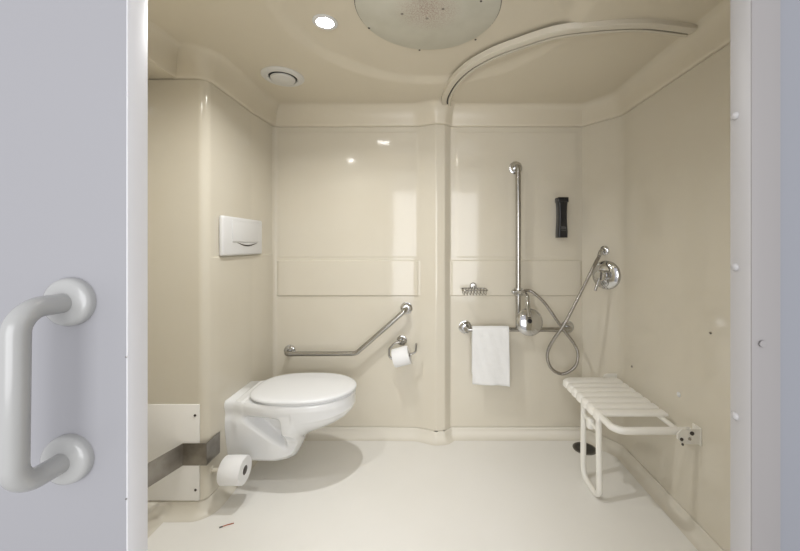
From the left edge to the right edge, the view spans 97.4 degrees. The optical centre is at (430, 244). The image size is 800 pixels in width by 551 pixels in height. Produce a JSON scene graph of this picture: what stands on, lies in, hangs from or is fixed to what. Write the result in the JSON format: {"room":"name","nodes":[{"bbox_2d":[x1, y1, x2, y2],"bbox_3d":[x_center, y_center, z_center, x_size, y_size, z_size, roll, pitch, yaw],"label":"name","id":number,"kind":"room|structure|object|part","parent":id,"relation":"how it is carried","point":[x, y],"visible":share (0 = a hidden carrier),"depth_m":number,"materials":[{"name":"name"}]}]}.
{"room":"accessible bathroom","nodes":[
{"label":"accessible bathroom","id":0,"kind":"room"},
{"bbox_2d":[148,79,272,499],"bbox_3d":[-1.150,0.167,1.862,0.340,2.066,0.611,0,0,0],"label":"wall","id":1,"kind":"structure","parent":0,"point":[210,314],"depth_m":1.56,"materials":[{"name":"beige plastic"}]},
{"bbox_2d":[148,404,199,500],"bbox_3d":[-1.161,0.919,1.551,0.268,0.425,0.010,0,0,0],"label":"access panel","id":2,"kind":"object","parent":1,"relation":"attached to","point":[170,426],"visible":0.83,"depth_m":1.55,"materials":[{"name":"white plastic"}]},
{"bbox_2d":[148,432,219,486],"bbox_3d":[-1.151,0.924,1.313,0.098,0.097,0.734,0,0,25],"label":"strip","id":3,"kind":"object","parent":1,"relation":"attached to","point":[185,454],"visible":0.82,"depth_m":1.54,"materials":[{"name":"metal"}]},
{"bbox_2d":[210,466,217,473],"bbox_3d":[-0.931,1.028,1.600,0.138,0.032,0.032,0,0,0],"label":"peg","id":4,"kind":"object","parent":1,"relation":"attached to","point":[213,469],"visible":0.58,"depth_m":1.59,"materials":[{"name":"beige plastic"}]},
{"bbox_2d":[217,455,251,485],"bbox_3d":[-0.897,1.028,1.600,0.096,0.121,0.121,0,0,0],"label":"toilet roll","id":5,"kind":"object","parent":4,"relation":"on","point":[233,470],"visible":1,"depth_m":1.56,"materials":[{"name":"white paper"}]},
{"bbox_2d":[219,215,261,255],"bbox_3d":[-0.986,-0.044,1.837,0.027,0.192,0.385,0,0,0],"label":"flush plate","id":6,"kind":"object","parent":1,"relation":"attached to","point":[237,236],"visible":1,"depth_m":1.78,"materials":[{"name":"white plastic"}]},
{"bbox_2d":[224,373,356,460],"bbox_3d":[-0.695,0.909,1.817,0.611,0.373,0.380,0,0,0],"label":"toilet","id":7,"kind":"object","parent":1,"relation":"attached to","point":[270,419],"visible":0.96,"depth_m":1.70,"materials":[{"name":"white ceramic"}]},
{"bbox_3d":[-0.647,0.734,1.817,0.516,0.021,0.380,0,0,0],"label":"lid","id":8,"kind":"part","parent":7,"relation":"part of","materials":[{"name":"white plastic"}]},
{"bbox_2d":[0,0,799,550],"bbox_3d":[0.050,0.010,0.559,3.500,2.420,0.024,0,0,0],"label":"wall","id":9,"kind":"structure","parent":0,"point":[63,63],"depth_m":0.55,"materials":[{"name":"white paint"}]},
{"bbox_2d":[0,278,95,492],"bbox_3d":[-0.562,0.210,0.502,0.078,0.319,0.090,0,0,0],"label":"grab bar","id":10,"kind":"object","parent":9,"relation":"attached to","point":[66,459],"visible":1,"depth_m":0.48,"materials":[{"name":"grey plastic"}]},
{"bbox_2d":[148,441,697,550],"bbox_3d":[-0.065,1.215,1.444,2.530,0.030,1.713,0,0,0],"label":"floor","id":11,"kind":"structure","parent":0,"point":[328,495],"depth_m":1.61,"materials":[{"name":"beige plastic"}]},
{"bbox_2d":[573,442,595,454],"bbox_3d":[0.905,1.198,2.062,0.132,0.004,0.132,0,0,0],"label":"floor drain","id":12,"kind":"object","parent":11,"relation":"on","point":[590,449],"visible":0.74,"depth_m":2.06,"materials":[{"name":"grey metal"}]},
{"bbox_2d":[563,373,701,496],"bbox_3d":[0.914,0.969,1.734,0.352,0.461,0.659,0,0,0],"label":"shower bench","id":13,"kind":"object","parent":11,"relation":"on","point":[606,396],"visible":0.99,"depth_m":1.65,"materials":[{"name":"white plastic"}]},
{"bbox_3d":[0.786,0.987,1.720,0.030,0.424,0.198,0,0,0],"label":"leg frame","id":14,"kind":"part","parent":13,"relation":"part of","materials":[{"name":"white metal"}]},
{"bbox_3d":[0.903,0.767,1.718,0.319,0.039,0.593,0,0,0],"label":"seat frame","id":15,"kind":"part","parent":13,"relation":"part of","materials":[{"name":"white plastic"}]},
{"bbox_2d":[272,124,581,430],"bbox_3d":[-0.033,0.167,2.178,1.954,2.066,0.079,0,0,0],"label":"wall","id":16,"kind":"structure","parent":0,"point":[367,222],"depth_m":2.19,"materials":[{"name":"beige plastic"}]},
{"bbox_2d":[284,302,412,355],"bbox_3d":[-0.516,0.525,2.146,0.802,0.339,0.083,0,0,0],"label":"grab rail","id":17,"kind":"object","parent":16,"relation":"attached to","point":[406,307],"visible":1,"depth_m":2.11,"materials":[{"name":"silver metal"}]},
{"bbox_2d":[388,335,416,359],"bbox_3d":[-0.170,0.625,2.139,0.176,0.125,0.098,0,0,0],"label":"toilet roll holder","id":18,"kind":"object","parent":16,"relation":"attached to","point":[401,340],"visible":0.84,"depth_m":2.09,"materials":[{"name":"silver metal"}]},
{"bbox_2d":[391,345,411,367],"bbox_3d":[-0.177,0.667,2.096,0.121,0.129,0.110,0,0,0],"label":"toilet roll","id":19,"kind":"object","parent":18,"relation":"hanging from","point":[400,355],"visible":0.98,"depth_m":2.05,"materials":[{"name":"white paper"}]},
{"bbox_2d":[148,427,723,550],"bbox_3d":[-0.055,1.169,1.447,2.530,0.061,1.720,0,0,0],"label":"trim","id":20,"kind":"structure","parent":16,"relation":"attached to","point":[159,512],"depth_m":2.01,"materials":[{"name":"beige plastic"}]},
{"bbox_2d":[148,0,729,126],"bbox_3d":[-0.110,-0.800,1.392,2.420,0.122,1.610,0,0,0],"label":"trim","id":21,"kind":"structure","parent":16,"relation":"attached to","point":[168,58],"depth_m":1.98,"materials":[{"name":"beige plastic"}]},
{"bbox_2d":[461,282,487,294],"bbox_3d":[0.261,0.261,2.123,0.159,0.074,0.128,0,0,0],"label":"basket","id":22,"kind":"object","parent":16,"relation":"attached to","point":[473,285],"visible":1,"depth_m":2.16,"materials":[{"name":"silver metal"}]},
{"bbox_2d":[458,161,573,333],"bbox_3d":[0.531,0.015,2.145,0.720,1.074,0.085,0,0,0],"label":"grab rail","id":23,"kind":"object","parent":16,"relation":"attached to","point":[515,167],"visible":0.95,"depth_m":2.11,"materials":[{"name":"silver metal"}]},
{"bbox_2d":[472,326,509,386],"bbox_3d":[0.360,0.668,2.114,0.225,0.358,0.057,0,0,0],"label":"towel","id":24,"kind":"object","parent":23,"relation":"hanging from","point":[490,344],"visible":1,"depth_m":2.09,"materials":[{"name":"white fabric"}]},
{"bbox_2d":[511,288,522,295],"bbox_3d":[0.531,0.281,2.102,0.068,0.042,0.084,0,0,-38],"label":"holder","id":25,"kind":"object","parent":23,"relation":"attached to","point":[516,291],"visible":0.94,"depth_m":2.10,"materials":[{"name":"silver metal"}]},
{"bbox_2d":[516,293,542,335],"bbox_3d":[0.553,0.390,1.967,0.122,0.238,0.114,0,0,39],"label":"shower","id":26,"kind":"object","parent":25,"relation":"hanging from","point":[529,321],"visible":1,"depth_m":1.95,"materials":[{"name":"silver metal"}]},
{"bbox_3d":[0.550,0.342,1.986,0.033,0.143,0.112,0,0,0],"label":"handle","id":27,"kind":"part","parent":26,"relation":"part of","materials":[{"name":"silver metal"}]},
{"bbox_2d":[555,197,568,237],"bbox_3d":[0.804,-0.168,2.152,0.064,0.246,0.062,0,0,0],"label":"soap dispenser","id":28,"kind":"object","parent":16,"relation":"attached to","point":[561,231],"visible":1,"depth_m":2.13,"materials":[{"name":"black plastic"}]},
{"bbox_2d":[148,0,722,102],"bbox_3d":[-0.005,-0.869,1.380,2.680,0.018,1.670,0,0,0],"label":"ceiling","id":29,"kind":"structure","parent":0,"point":[346,63],"depth_m":1.56,"materials":[{"name":"beige plastic"}]},
{"bbox_2d":[260,66,303,86],"bbox_3d":[-0.755,-0.848,1.785,0.206,0.024,0.206,0,0,0],"label":"ceiling vent","id":30,"kind":"object","parent":29,"relation":"in","point":[281,76],"visible":1,"depth_m":1.75,"materials":[{"name":"white plastic"}]},
{"bbox_2d":[312,14,337,29],"bbox_3d":[-0.417,-0.875,1.378,0.096,0.006,0.096,0,0,0],"label":"recessed light","id":31,"kind":"object","parent":29,"relation":"in","point":[322,21],"visible":1,"depth_m":1.37,"materials":[{"name":"white plastic"}]},
{"bbox_2d":[354,0,501,50],"bbox_3d":[-0.011,-0.874,1.301,0.537,0.010,0.538,0,0,0],"label":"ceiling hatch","id":32,"kind":"object","parent":29,"relation":"attached to","point":[415,24],"visible":1,"depth_m":1.36,"materials":[{"name":"grey plastic"}]},
{"bbox_2d":[441,18,697,105],"bbox_3d":[0.450,-0.853,1.637,1.261,0.026,0.395,0,0,39],"label":"track","id":33,"kind":"object","parent":29,"relation":"attached to","point":[658,26],"visible":1,"depth_m":1.40,"materials":[{"name":"grey plastic"}]},
{"bbox_2d":[582,43,729,550],"bbox_3d":[1.094,0.167,1.401,0.155,2.066,1.626,0,0,-5],"label":"wall","id":34,"kind":"structure","parent":0,"point":[656,174],"depth_m":1.59,"materials":[{"name":"beige plastic"}]},
{"bbox_2d":[597,246,608,255],"bbox_3d":[1.004,0.036,2.057,0.064,0.062,0.056,0,0,-37],"label":"outlet","id":35,"kind":"object","parent":34,"relation":"attached to","point":[604,250],"visible":1,"depth_m":2.06,"materials":[{"name":"silver metal"}]},
{"bbox_2d":[522,255,600,375],"bbox_3d":[0.758,0.415,2.018,0.470,0.714,0.128,0,0,0],"label":"shower hose","id":36,"kind":"object","parent":35,"relation":"attached to","point":[598,257],"visible":1,"depth_m":2.02,"materials":[{"name":"silver metal"}]},
{"bbox_2d":[592,261,620,290],"bbox_3d":[0.990,0.179,2.032,0.116,0.173,0.170,0,0,-37],"label":"shower mixer","id":37,"kind":"object","parent":34,"relation":"attached to","point":[606,274],"visible":0.96,"depth_m":2.03,"materials":[{"name":"silver metal"}]},
{"bbox_3d":[0.963,0.219,2.015,0.056,0.093,0.025,0,0,-25],"label":"lever","id":38,"kind":"part","parent":37,"relation":"part of","materials":[{"name":"silver metal"}]},
{"bbox_3d":[-0.105,0.150,0.579,2.450,2.100,0.015,0,0,0],"label":"wall","id":39,"kind":"structure","parent":0,"visible":0},
{"bbox_2d":[127,0,147,550],"bbox_3d":[-0.480,0.175,0.567,0.011,2.050,0.040,0,0,0],"label":"trim","id":40,"kind":"structure","parent":39,"relation":"attached to","point":[137,10],"depth_m":0.57,"materials":[{"name":"white"}]},
{"bbox_2d":[731,263,738,270],"bbox_3d":[0.499,0.036,0.577,0.005,0.013,0.013,0,0,0],"label":"cap","id":41,"kind":"object","parent":39,"relation":"attached to","point":[734,266],"visible":1,"depth_m":0.57,"materials":[{"name":"grey plastic"}]},
{"bbox_2d":[731,412,738,419],"bbox_3d":[0.499,0.282,0.577,0.005,0.013,0.013,0,0,0],"label":"cap","id":42,"kind":"object","parent":39,"relation":"attached to","point":[734,415],"visible":1,"depth_m":0.57,"materials":[{"name":"grey plastic"}]},
{"bbox_2d":[731,112,738,119],"bbox_3d":[0.499,-0.212,0.577,0.005,0.013,0.013,0,0,0],"label":"cap","id":43,"kind":"object","parent":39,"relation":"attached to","point":[734,116],"visible":1,"depth_m":0.57,"materials":[{"name":"grey plastic"}]},
{"bbox_2d":[730,0,750,550],"bbox_3d":[0.506,0.175,0.568,0.008,2.050,0.037,0,0,0],"label":"trim","id":44,"kind":"structure","parent":39,"relation":"attached to","point":[740,10],"depth_m":0.57,"materials":[{"name":"grey"}]},
{"bbox_2d":[760,341,766,346],"bbox_3d":[0.517,0.154,0.544,0.011,0.011,0.002,0,0,0],"label":"cap","id":45,"kind":"object","parent":39,"relation":"attached to","point":[762,343],"visible":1,"depth_m":0.54,"materials":[{"name":"grey"}]},
{"bbox_2d":[751,0,779,550],"bbox_3d":[0.525,0.175,0.560,0.045,2.050,0.024,0,0,0],"label":"trim","id":46,"kind":"structure","parent":39,"relation":"attached to","point":[765,14],"depth_m":0.55,"materials":[{"name":"grey"}]}
]}

